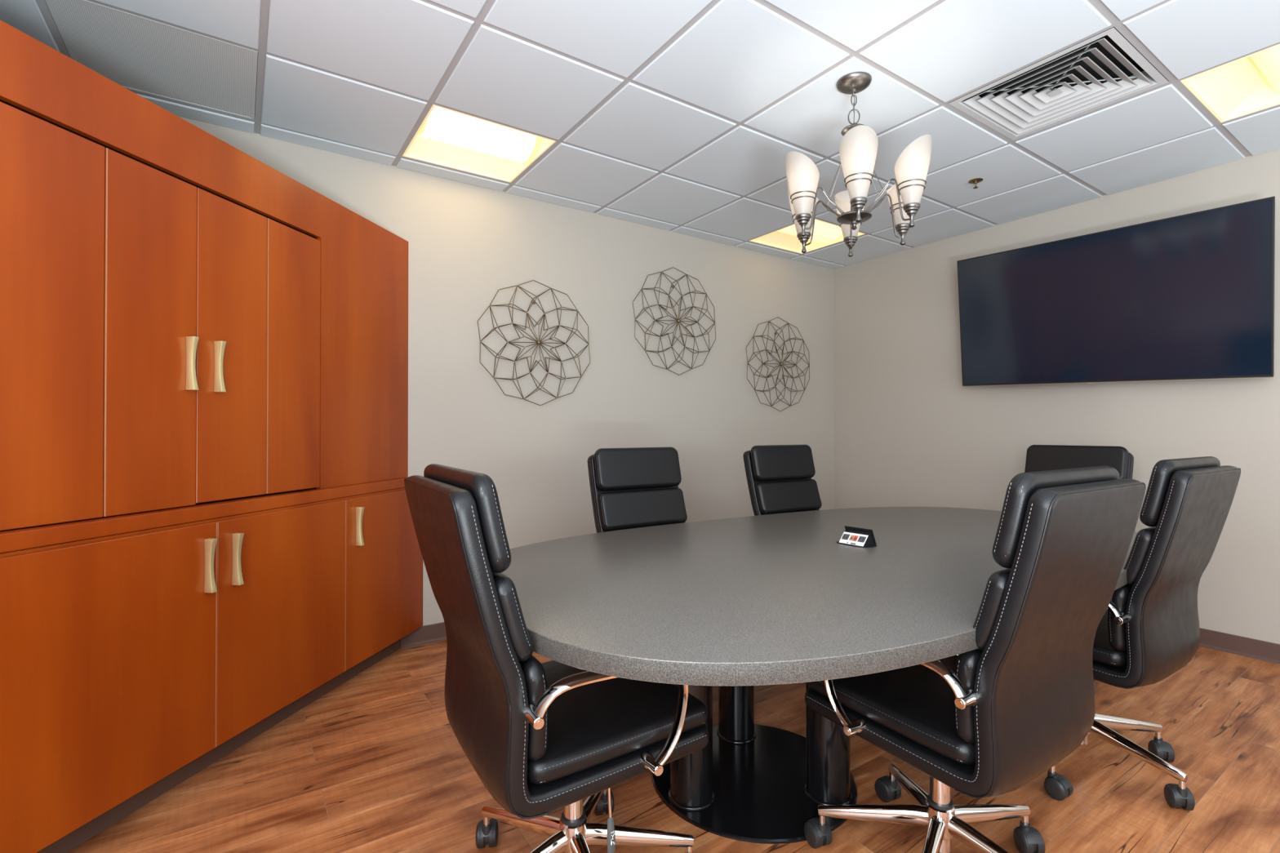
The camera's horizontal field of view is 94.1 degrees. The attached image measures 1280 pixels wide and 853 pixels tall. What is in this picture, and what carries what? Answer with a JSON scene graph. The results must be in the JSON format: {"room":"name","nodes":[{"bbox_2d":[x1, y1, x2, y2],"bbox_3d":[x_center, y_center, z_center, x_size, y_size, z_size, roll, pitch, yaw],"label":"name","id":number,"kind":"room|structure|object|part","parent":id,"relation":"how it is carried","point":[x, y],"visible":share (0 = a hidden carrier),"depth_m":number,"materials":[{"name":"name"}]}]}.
{"room":"conference room","nodes":[
{"label":"conference room","id":0,"kind":"room"},
{"bbox_2d":[177,73,834,626],"bbox_3d":[-0.520,-0.220,3.740,5.444,2.920,0.100,0,0,-34],"label":"wall","id":1,"kind":"structure","parent":0,"point":[467,242],"depth_m":3.75,"materials":[{"name":"beige paint"}]},
{"bbox_2d":[400,622,446,648],"bbox_3d":[0.209,1.135,4.154,3.563,0.096,0.014,0,0,-34],"label":"baseboard","id":2,"kind":"structure","parent":1,"relation":"attached to","point":[434,633],"depth_m":3.23,"materials":[{"name":"brown rubber"}]},
{"bbox_2d":[476,280,590,405],"bbox_3d":[-0.616,-0.500,3.568,0.733,0.756,0.082,0,0,-34],"label":"wall art","id":3,"kind":"object","parent":1,"relation":"attached to","point":[537,342],"visible":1,"depth_m":3.54,"materials":[{"name":"brown metal"}]},
{"bbox_2d":[632,266,715,375],"bbox_3d":[0.255,-0.735,4.157,0.735,0.755,0.082,0,0,-34],"label":"wall art","id":4,"kind":"object","parent":1,"relation":"attached to","point":[678,320],"visible":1,"depth_m":4.13,"materials":[{"name":"brown metal"}]},
{"bbox_2d":[746,316,809,411],"bbox_3d":[1.108,-0.495,4.731,0.728,0.757,0.082,0,0,-34],"label":"wall art","id":5,"kind":"object","parent":1,"relation":"attached to","point":[781,364],"visible":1,"depth_m":4.71,"materials":[{"name":"brown metal"}]},
{"bbox_2d":[0,0,1279,269],"bbox_3d":[0.934,-1.397,1.594,5.242,0.018,5.094,0,0,-34],"label":"ceiling","id":6,"kind":"structure","parent":0,"point":[740,57],"depth_m":2.46,"materials":[{"name":"white tile"}]},
{"bbox_2d":[44,0,257,119],"bbox_3d":[-1.822,-1.393,2.287,0.583,0.009,0.583,0,0,-34],"label":"panel","id":7,"kind":"object","parent":6,"relation":"attached to","point":[137,53],"visible":0.81,"depth_m":2.24,"materials":[{"name":"grey metal"}]},
{"bbox_2d":[402,104,555,182],"bbox_3d":[-0.812,-1.434,2.970,0.583,0.098,0.583,0,0,-34],"label":"ceiling light","id":8,"kind":"object","parent":6,"relation":"attached to","point":[446,137],"visible":0.84,"depth_m":3.01,"materials":[{"name":"beige plastic"}]},
{"bbox_2d":[417,106,536,162],"bbox_3d":[-0.812,-1.437,2.970,0.524,0.088,0.256,0,0,-34],"label":"diffuser","id":9,"kind":"object","parent":8,"relation":"attached to","point":[443,125],"depth_m":2.90,"materials":[{"name":"beige plastic"}]},
{"bbox_2d":[35,0,1279,265],"bbox_3d":[0.934,-1.411,1.595,5.244,0.035,5.096,0,0,-34],"label":"ceiling grid","id":10,"kind":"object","parent":6,"relation":"attached to","point":[1098,5],"depth_m":2.45,"materials":[{"name":"grey metal"}]},
{"bbox_2d":[749,218,865,253],"bbox_3d":[1.209,-1.426,4.334,0.583,0.098,0.583,0,0,-34],"label":"ceiling light","id":11,"kind":"object","parent":6,"relation":"attached to","point":[824,233],"visible":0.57,"depth_m":4.45,"materials":[{"name":"beige plastic"}]},
{"bbox_2d":[777,219,842,243],"bbox_3d":[1.209,-1.428,4.334,0.524,0.088,0.256,0,0,-34],"label":"diffuser","id":12,"kind":"object","parent":11,"relation":"attached to","point":[824,233],"depth_m":4.32,"materials":[{"name":"beige plastic"}]},
{"bbox_2d":[785,71,932,257],"bbox_3d":[0.857,-1.062,2.384,0.561,0.640,0.581,0,0,-34],"label":"chandelier","id":13,"kind":"object","parent":6,"relation":"hanging from","point":[858,147],"visible":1,"depth_m":2.27,"materials":[{"name":"white glass"}]},
{"bbox_3d":[0.633,-0.940,2.327,0.129,0.242,0.132,0,0,-34],"label":"lamp shade","id":14,"kind":"part","parent":13,"relation":"part of","materials":[{"name":"white glass"}]},
{"bbox_3d":[0.697,-0.939,2.549,0.133,0.242,0.129,0,0,-34],"label":"lamp shade","id":15,"kind":"part","parent":13,"relation":"part of","materials":[{"name":"white glass"}]},
{"bbox_3d":[0.764,-0.858,2.478,0.007,0.176,0.182,0,-1,-44],"label":"arm","id":16,"kind":"part","parent":13,"relation":"part of","materials":[{"name":"silver metal"}]},
{"bbox_3d":[0.728,-0.859,2.350,0.182,0.176,0.007,0,0,-14],"label":"arm","id":17,"kind":"part","parent":13,"relation":"part of","materials":[{"name":"silver metal"}]},
{"bbox_3d":[0.920,-0.938,2.604,0.131,0.242,0.131,0,0,-34],"label":"lamp shade","id":18,"kind":"part","parent":13,"relation":"part of","materials":[{"name":"white glass"}]},
{"bbox_3d":[0.893,-0.858,2.510,0.007,0.176,0.182,0,0,16],"label":"arm","id":19,"kind":"part","parent":13,"relation":"part of","materials":[{"name":"silver metal"}]},
{"bbox_3d":[0.857,-0.819,2.382,0.132,0.067,0.132,0,0,-34],"label":"plate","id":20,"kind":"part","parent":13,"relation":"part of","materials":[{"name":"silver metal"}]},
{"bbox_3d":[0.793,-0.941,2.162,0.131,0.242,0.131,0,0,-34],"label":"lamp shade","id":21,"kind":"part","parent":13,"relation":"part of","materials":[{"name":"white glass"}]},
{"bbox_3d":[0.986,-0.859,2.415,0.182,0.176,0.007,0,0,-14],"label":"arm","id":22,"kind":"part","parent":13,"relation":"part of","materials":[{"name":"silver metal"}]},
{"bbox_3d":[0.949,-0.860,2.287,0.007,0.176,0.182,0,-1,-44],"label":"arm","id":23,"kind":"part","parent":13,"relation":"part of","materials":[{"name":"silver metal"}]},
{"bbox_3d":[1.080,-0.940,2.439,0.129,0.242,0.132,0,0,-34],"label":"lamp shade","id":24,"kind":"part","parent":13,"relation":"part of","materials":[{"name":"white glass"}]},
{"bbox_3d":[1.017,-0.941,2.217,0.133,0.242,0.129,0,0,-34],"label":"lamp shade","id":25,"kind":"part","parent":13,"relation":"part of","materials":[{"name":"white glass"}]},
{"bbox_2d":[968,177,982,188],"bbox_3d":[1.879,-1.356,3.333,0.072,0.041,0.072,0,0,-34],"label":"sprinkler","id":26,"kind":"object","parent":6,"relation":"attached to","point":[975,180],"visible":1,"depth_m":3.33,"materials":[{"name":"gold metal"}]},
{"bbox_2d":[948,26,1168,140],"bbox_3d":[1.727,-1.448,2.478,0.583,0.121,0.583,0,0,-34],"label":"ceiling vent","id":27,"kind":"object","parent":6,"relation":"in","point":[1104,68],"visible":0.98,"depth_m":2.49,"materials":[{"name":"white metal"}]},
{"bbox_3d":[1.727,-1.401,2.477,0.118,0.027,0.118,0,0,-34],"label":"louvre blade","id":28,"kind":"part","parent":27,"relation":"part of","materials":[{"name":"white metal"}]},
{"bbox_3d":[1.727,-1.401,2.477,0.195,0.027,0.195,0,0,-34],"label":"louvre blade","id":29,"kind":"part","parent":27,"relation":"part of","materials":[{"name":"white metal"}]},
{"bbox_3d":[1.727,-1.401,2.477,0.272,0.027,0.272,0,0,-34],"label":"louvre blade","id":30,"kind":"part","parent":27,"relation":"part of","materials":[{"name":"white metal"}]},
{"bbox_3d":[1.727,-1.401,2.477,0.349,0.027,0.349,0,0,-34],"label":"louvre blade","id":31,"kind":"part","parent":27,"relation":"part of","materials":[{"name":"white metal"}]},
{"bbox_3d":[1.727,-1.401,2.477,0.426,0.027,0.426,0,0,-34],"label":"louvre blade","id":32,"kind":"part","parent":27,"relation":"part of","materials":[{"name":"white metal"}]},
{"bbox_2d":[1180,43,1279,122],"bbox_3d":[2.574,-1.439,2.313,0.583,0.098,0.583,0,0,-34],"label":"ceiling light","id":33,"kind":"object","parent":6,"relation":"attached to","point":[1251,83],"visible":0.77,"depth_m":2.52,"materials":[{"name":"beige plastic"}]},
{"bbox_2d":[1249,44,1279,91],"bbox_3d":[2.574,-1.441,2.313,0.524,0.088,0.256,0,0,-34],"label":"diffuser","id":34,"kind":"object","parent":33,"relation":"attached to","point":[1266,64],"depth_m":2.36,"materials":[{"name":"beige plastic"}]},
{"bbox_2d":[67,640,1279,852],"bbox_3d":[0.934,1.196,1.578,5.244,0.060,5.096,0,0,-34],"label":"floor","id":35,"kind":"structure","parent":0,"point":[376,763],"depth_m":1.92,"materials":[{"name":"wood"}]},
{"bbox_2d":[0,487,422,852],"bbox_3d":[-1.647,0.740,2.028,0.532,0.857,2.535,0,0,11],"label":"base cabinet","id":36,"kind":"object","parent":35,"relation":"on","point":[132,664],"visible":0.98,"depth_m":1.84,"materials":[{"name":"brown wood"}]},
{"bbox_3d":[-1.486,0.694,1.683,0.022,0.752,0.632,0,0,11],"label":"door","id":37,"kind":"part","parent":36,"relation":"part of","materials":[{"name":"brown wood"}]},
{"bbox_2d":[0,477,407,553],"bbox_3d":[-1.687,0.287,2.038,0.510,0.046,2.494,0,0,11],"label":"countertop","id":38,"kind":"structure","parent":36,"relation":"on","point":[25,538],"depth_m":1.85,"materials":[{"name":"brown wood"}]},
{"bbox_2d":[0,19,408,530],"bbox_3d":[-1.700,-0.368,2.045,0.524,1.262,2.423,0,0,11],"label":"cabinet","id":39,"kind":"object","parent":38,"relation":"on","point":[185,320],"visible":1,"depth_m":1.87,"materials":[{"name":"brown wood"}]},
{"bbox_3d":[-1.568,-0.272,1.567,0.020,1.060,0.280,0,0,11],"label":"door","id":40,"kind":"part","parent":39,"relation":"part of","materials":[{"name":"brown wood"}]},
{"bbox_3d":[-1.514,-0.270,1.846,0.020,1.060,0.284,0,0,11],"label":"door","id":41,"kind":"part","parent":39,"relation":"part of","materials":[{"name":"brown wood"}]},
{"bbox_3d":[-1.486,-0.906,1.993,0.022,0.186,1.147,0,0,11],"label":"rail","id":42,"kind":"part","parent":39,"relation":"part of","materials":[{"name":"brown wood"}]},
{"bbox_3d":[-1.467,-0.207,1.952,0.032,0.175,0.019,0,0,11],"label":"handle","id":43,"kind":"part","parent":39,"relation":"part of","materials":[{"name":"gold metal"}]},
{"bbox_3d":[-1.447,-0.206,2.053,0.032,0.175,0.019,0,0,11],"label":"handle","id":44,"kind":"part","parent":39,"relation":"part of","materials":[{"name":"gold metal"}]},
{"bbox_3d":[-1.459,-0.271,2.130,0.020,1.055,0.288,0,0,11],"label":"door","id":45,"kind":"part","parent":39,"relation":"part of","materials":[{"name":"brown wood"}]},
{"bbox_3d":[-1.404,-0.269,2.412,0.020,1.055,0.281,0,0,11],"label":"door","id":46,"kind":"part","parent":39,"relation":"part of","materials":[{"name":"brown wood"}]},
{"bbox_3d":[-1.407,0.456,1.952,0.032,0.175,0.019,0,0,11],"label":"handle","id":47,"kind":"part","parent":36,"relation":"part of","materials":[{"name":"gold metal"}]},
{"bbox_3d":[-1.387,0.458,2.055,0.032,0.177,0.019,0,0,11],"label":"handle","id":48,"kind":"part","parent":36,"relation":"part of","materials":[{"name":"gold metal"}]},
{"bbox_3d":[-1.365,0.698,2.308,0.022,0.752,0.635,0,0,11],"label":"door","id":49,"kind":"part","parent":36,"relation":"part of","materials":[{"name":"brown wood"}]},
{"bbox_3d":[-1.264,0.451,2.689,0.032,0.173,0.019,0,0,11],"label":"handle","id":50,"kind":"part","parent":36,"relation":"part of","materials":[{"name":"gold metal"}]},
{"bbox_3d":[-1.245,0.702,2.926,0.022,0.752,0.618,0,0,11],"label":"door","id":51,"kind":"part","parent":36,"relation":"part of","materials":[{"name":"brown wood"}]},
{"bbox_2d":[404,463,709,852],"bbox_3d":[-0.196,0.630,1.476,0.656,1.070,0.632,0,0,-32],"label":"chair","id":52,"kind":"object","parent":35,"relation":"on","point":[542,739],"visible":0.88,"depth_m":1.27,"materials":[{"name":"black leather"}]},
{"bbox_2d":[423,463,511,573],"bbox_3d":[-0.404,0.194,1.354,0.081,0.199,0.488,0,0,-32],"label":"cushion","id":53,"kind":"object","parent":52,"relation":"on","point":[489,551],"depth_m":1.15,"materials":[{"name":"black leather"}]},
{"bbox_2d":[492,572,533,661],"bbox_3d":[-0.368,0.387,1.375,0.086,0.175,0.488,0,0,-32],"label":"cushion","id":54,"kind":"object","parent":52,"relation":"on","point":[511,639],"depth_m":1.16,"materials":[{"name":"black leather"}]},
{"bbox_3d":[-0.310,1.052,1.576,0.283,0.105,0.037,0,0,30],"label":"leg","id":55,"kind":"part","parent":52,"relation":"part of","materials":[{"name":"silver metal"}]},
{"bbox_2d":[519,654,548,760],"bbox_3d":[-0.326,0.579,1.400,0.055,0.202,0.488,0,0,-32],"label":"lumbar cushion","id":56,"kind":"object","parent":52,"relation":"on","point":[535,746],"depth_m":1.19,"materials":[{"name":"black leather"}]},
{"bbox_3d":[-0.289,1.050,1.384,0.283,0.105,0.037,0,0,-42],"label":"leg","id":57,"kind":"part","parent":52,"relation":"part of","materials":[{"name":"silver metal"}]},
{"bbox_3d":[-0.100,1.050,1.344,0.037,0.105,0.283,0,0,-24],"label":"leg","id":58,"kind":"part","parent":52,"relation":"part of","materials":[{"name":"silver metal"}]},
{"bbox_3d":[-0.133,1.052,1.655,0.037,0.105,0.283,0,0,12],"label":"leg","id":59,"kind":"part","parent":52,"relation":"part of","materials":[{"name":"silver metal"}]},
{"bbox_3d":[-0.059,0.625,1.242,0.371,0.252,0.062,0,0,-32],"label":"armrest","id":60,"kind":"part","parent":52,"relation":"part of","materials":[{"name":"silver metal"}]},
{"bbox_3d":[-0.090,0.860,1.407,0.007,0.098,0.092,0,0,-32],"label":"tilt lever","id":61,"kind":"part","parent":52,"relation":"part of","materials":[{"name":"silver metal"}]},
{"bbox_2d":[527,660,707,784],"bbox_3d":[-0.148,0.695,1.508,0.460,0.064,0.492,0,0,-32],"label":"seat cushion","id":62,"kind":"object","parent":52,"relation":"on","point":[600,729],"depth_m":1.35,"materials":[{"name":"black leather"}]},
{"bbox_3d":[-0.004,1.051,1.511,0.283,0.105,0.037,0,0,-6],"label":"leg","id":63,"kind":"part","parent":52,"relation":"part of","materials":[{"name":"silver metal"}]},
{"bbox_2d":[587,447,687,533],"bbox_3d":[0.147,0.638,2.723,0.657,1.070,0.658,0,0,-34],"label":"chair","id":64,"kind":"object","parent":35,"relation":"on","point":[633,487],"visible":0.28,"depth_m":2.85,"materials":[{"name":"black leather"}]},
{"bbox_2d":[593,447,681,491],"bbox_3d":[-0.002,0.204,2.919,0.488,0.199,0.081,0,0,-34],"label":"cushion","id":65,"kind":"object","parent":64,"relation":"on","point":[633,468],"depth_m":2.88,"materials":[{"name":"black leather"}]},
{"bbox_2d":[598,487,687,531],"bbox_3d":[0.022,0.396,2.882,0.488,0.175,0.086,0,0,-34],"label":"cushion","id":66,"kind":"object","parent":64,"relation":"on","point":[622,508],"depth_m":2.84,"materials":[{"name":"black leather"}]},
{"bbox_2d":[742,444,822,515],"bbox_3d":[0.973,0.641,3.229,0.621,1.070,0.684,0,0,-34],"label":"chair","id":67,"kind":"object","parent":35,"relation":"on","point":[779,477],"visible":0.32,"depth_m":3.38,"materials":[{"name":"black leather"}]},
{"bbox_2d":[750,444,815,481],"bbox_3d":[0.834,0.207,3.447,0.488,0.199,0.081,0,0,-34],"label":"cushion","id":68,"kind":"object","parent":67,"relation":"on","point":[768,463],"depth_m":3.41,"materials":[{"name":"black leather"}]},
{"bbox_2d":[755,479,822,515],"bbox_3d":[0.858,0.400,3.410,0.488,0.175,0.086,0,0,-34],"label":"cushion","id":69,"kind":"object","parent":67,"relation":"on","point":[772,496],"depth_m":3.36,"materials":[{"name":"black leather"}]},
{"bbox_2d":[501,506,1137,844],"bbox_3d":[0.789,0.800,2.185,2.770,0.740,1.481,0,0,-34],"label":"conference table","id":70,"kind":"object","parent":35,"relation":"on","point":[735,605],"visible":0.63,"depth_m":1.70,"materials":[{"name":"grey laminate"}]},
{"bbox_3d":[0.161,0.825,1.868,0.146,0.664,0.146,0,0,-34],"label":"post","id":71,"kind":"part","parent":70,"relation":"part of","materials":[{"name":"black metal"}]},
{"bbox_3d":[0.364,0.828,2.250,0.146,0.664,0.146,0,0,-34],"label":"post","id":72,"kind":"part","parent":70,"relation":"part of","materials":[{"name":"black metal"}]},
{"bbox_3d":[0.594,0.825,1.883,0.146,0.664,0.146,0,0,-34],"label":"post","id":73,"kind":"part","parent":70,"relation":"part of","materials":[{"name":"black metal"}]},
{"bbox_2d":[836,525,876,547],"bbox_3d":[0.791,0.400,2.175,0.094,0.058,0.140,0,0,-38],"label":"module","id":74,"kind":"object","parent":70,"relation":"on","point":[851,536],"visible":1,"depth_m":2.16,"materials":[{"name":"black plastic"}]},
{"bbox_2d":[841,533,849,539],"bbox_3d":[0.757,0.406,2.190,0.018,0.018,0.025,0,0,-38],"label":"outlet","id":75,"kind":"object","parent":74,"relation":"attached to","point":[845,536],"depth_m":2.19,"materials":[{"name":"grey plastic"}]},
{"bbox_3d":[0.776,0.409,2.164,0.035,0.036,0.098,0,0,-38],"label":"plate","id":76,"kind":"part","parent":74,"relation":"part of","materials":[{"name":"white plastic"}]},
{"bbox_3d":[0.791,0.429,2.175,0.094,0.002,0.140,0,0,-37],"label":"trim plate","id":77,"kind":"part","parent":74,"relation":"part of","materials":[{"name":"black plastic"}]},
{"bbox_3d":[0.810,0.400,2.191,0.032,0.056,0.110,0,0,-38],"label":"lid","id":78,"kind":"part","parent":74,"relation":"part of","materials":[{"name":"black plastic"}]},
{"bbox_2d":[857,536,866,542],"bbox_3d":[0.797,0.405,2.139,0.018,0.018,0.025,0,0,-38],"label":"outlet","id":79,"kind":"object","parent":74,"relation":"attached to","point":[860,539],"depth_m":2.14,"materials":[{"name":"grey plastic"}]},
{"bbox_2d":[804,466,1146,852],"bbox_3d":[0.804,0.630,1.531,0.617,1.070,0.660,0,0,-34],"label":"chair","id":80,"kind":"object","parent":35,"relation":"on","point":[988,720],"visible":0.88,"depth_m":1.30,"materials":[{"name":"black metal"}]},
{"bbox_3d":[0.627,1.052,1.605,0.283,0.105,0.037,0,0,18],"label":"leg","id":81,"kind":"part","parent":80,"relation":"part of","materials":[{"name":"silver metal"}]},
{"bbox_2d":[806,654,975,764],"bbox_3d":[0.771,0.695,1.576,0.492,0.064,0.460,0,0,-34],"label":"seat cushion","id":82,"kind":"object","parent":80,"relation":"on","point":[912,708],"depth_m":1.45,"materials":[{"name":"black leather"}]},
{"bbox_3d":[0.579,0.625,1.371,0.062,0.252,0.371,0,0,-34],"label":"armrest","id":83,"kind":"part","parent":80,"relation":"part of","materials":[{"name":"silver metal"}]},
{"bbox_3d":[0.784,1.053,1.719,0.037,0.105,0.283,0,0,0],"label":"leg","id":84,"kind":"part","parent":80,"relation":"part of","materials":[{"name":"silver metal"}]},
{"bbox_3d":[0.687,1.051,1.422,0.037,0.105,0.283,0,0,36],"label":"leg","id":85,"kind":"part","parent":80,"relation":"part of","materials":[{"name":"silver metal"}]},
{"bbox_2d":[954,648,982,743],"bbox_3d":[0.887,0.579,1.403,0.488,0.202,0.055,0,0,-34],"label":"lumbar cushion","id":86,"kind":"object","parent":80,"relation":"on","point":[967,720],"depth_m":1.26,"materials":[{"name":"black leather"}]},
{"bbox_3d":[0.880,1.051,1.422,0.037,0.105,0.283,0,0,-36],"label":"leg","id":87,"kind":"part","parent":80,"relation":"part of","materials":[{"name":"silver metal"}]},
{"bbox_3d":[0.940,1.052,1.605,0.283,0.105,0.037,0,0,-18],"label":"leg","id":88,"kind":"part","parent":80,"relation":"part of","materials":[{"name":"silver metal"}]},
{"bbox_2d":[973,568,1011,650],"bbox_3d":[0.914,0.387,1.363,0.488,0.175,0.086,0,0,-34],"label":"cushion","id":89,"kind":"object","parent":80,"relation":"on","point":[992,624],"depth_m":1.21,"materials":[{"name":"black leather"}]},
{"bbox_2d":[991,466,1119,568],"bbox_3d":[0.938,0.193,1.329,0.488,0.199,0.081,0,0,-34],"label":"cushion","id":90,"kind":"object","parent":80,"relation":"on","point":[1014,546],"depth_m":1.20,"materials":[{"name":"black leather"}]},
{"bbox_2d":[1024,444,1133,479],"bbox_3d":[2.206,0.641,3.207,0.695,1.070,0.646,0,0,-34],"label":"chair","id":91,"kind":"object","parent":35,"relation":"on","point":[1038,457],"visible":0.07,"depth_m":3.31,"materials":[{"name":"black leather"}]},
{"bbox_2d":[1044,456,1240,810],"bbox_3d":[1.539,0.634,2.061,0.629,1.070,0.685,0,0,-33],"label":"chair","id":92,"kind":"object","parent":35,"relation":"on","point":[1148,630],"visible":0.59,"depth_m":1.79,"materials":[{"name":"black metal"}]},
{"bbox_3d":[1.410,1.054,1.976,0.283,0.105,0.037,0,0,-40],"label":"leg","id":93,"kind":"part","parent":92,"relation":"part of","materials":[{"name":"silver metal"}]},
{"bbox_2d":[1092,609,1126,666],"bbox_3d":[1.523,0.698,2.103,0.492,0.064,0.460,0,0,-33],"label":"seat cushion","id":94,"kind":"object","parent":92,"relation":"on","point":[1107,652],"depth_m":1.83,"materials":[{"name":"black leather"}]},
{"bbox_3d":[1.329,0.629,1.900,0.062,0.252,0.371,0,0,-33],"label":"armrest","id":95,"kind":"part","parent":92,"relation":"part of","materials":[{"name":"silver metal"}]},
{"bbox_2d":[1107,584,1132,651],"bbox_3d":[1.637,0.582,1.928,0.488,0.202,0.055,0,0,-33],"label":"lumbar cushion","id":96,"kind":"object","parent":92,"relation":"on","point":[1120,636],"depth_m":1.79,"materials":[{"name":"black leather"}]},
{"bbox_3d":[1.700,1.055,2.093,0.283,0.105,0.037,0,0,-4],"label":"leg","id":97,"kind":"part","parent":92,"relation":"part of","materials":[{"name":"silver metal"}]},
{"bbox_3d":[1.597,1.054,1.929,0.037,0.105,0.283,0,0,-22],"label":"leg","id":98,"kind":"part","parent":92,"relation":"part of","materials":[{"name":"silver metal"}]},
{"bbox_2d":[1123,526,1155,585],"bbox_3d":[1.664,0.390,1.889,0.488,0.175,0.086,0,0,-33],"label":"cushion","id":99,"kind":"object","parent":92,"relation":"on","point":[1140,565],"depth_m":1.74,"materials":[{"name":"black leather"}]},
{"bbox_2d":[1139,456,1220,527],"bbox_3d":[1.687,0.197,1.854,0.488,0.199,0.081,0,0,-33],"label":"cushion","id":100,"kind":"object","parent":92,"relation":"on","point":[1159,508],"depth_m":1.72,"materials":[{"name":"black leather"}]},
{"bbox_2d":[833,148,1279,644],"bbox_3d":[3.148,-0.224,3.082,0.100,2.920,5.096,0,0,-34],"label":"wall","id":101,"kind":"structure","parent":0,"point":[908,432],"depth_m":3.91,"materials":[{"name":"beige paint"}]},
{"bbox_2d":[957,195,1275,386],"bbox_3d":[2.658,-0.678,3.486,0.263,0.891,1.511,0,0,-34],"label":"television","id":102,"kind":"object","parent":101,"relation":"attached to","point":[1191,295],"visible":1,"depth_m":3.28,"materials":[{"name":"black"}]},
{"bbox_3d":[2.645,-0.259,3.490,0.013,0.005,1.481,-9,7,-33],"label":"trim","id":103,"kind":"part","parent":102,"relation":"part of","materials":[{"name":"black plastic"}]},
{"bbox_2d":[1106,608,1279,664],"bbox_3d":[3.105,1.128,3.035,0.014,0.096,5.081,0,0,-34],"label":"baseboard","id":104,"kind":"structure","parent":101,"relation":"attached to","point":[1256,649],"depth_m":3.06,"materials":[{"name":"brown rubber"}]}
]}

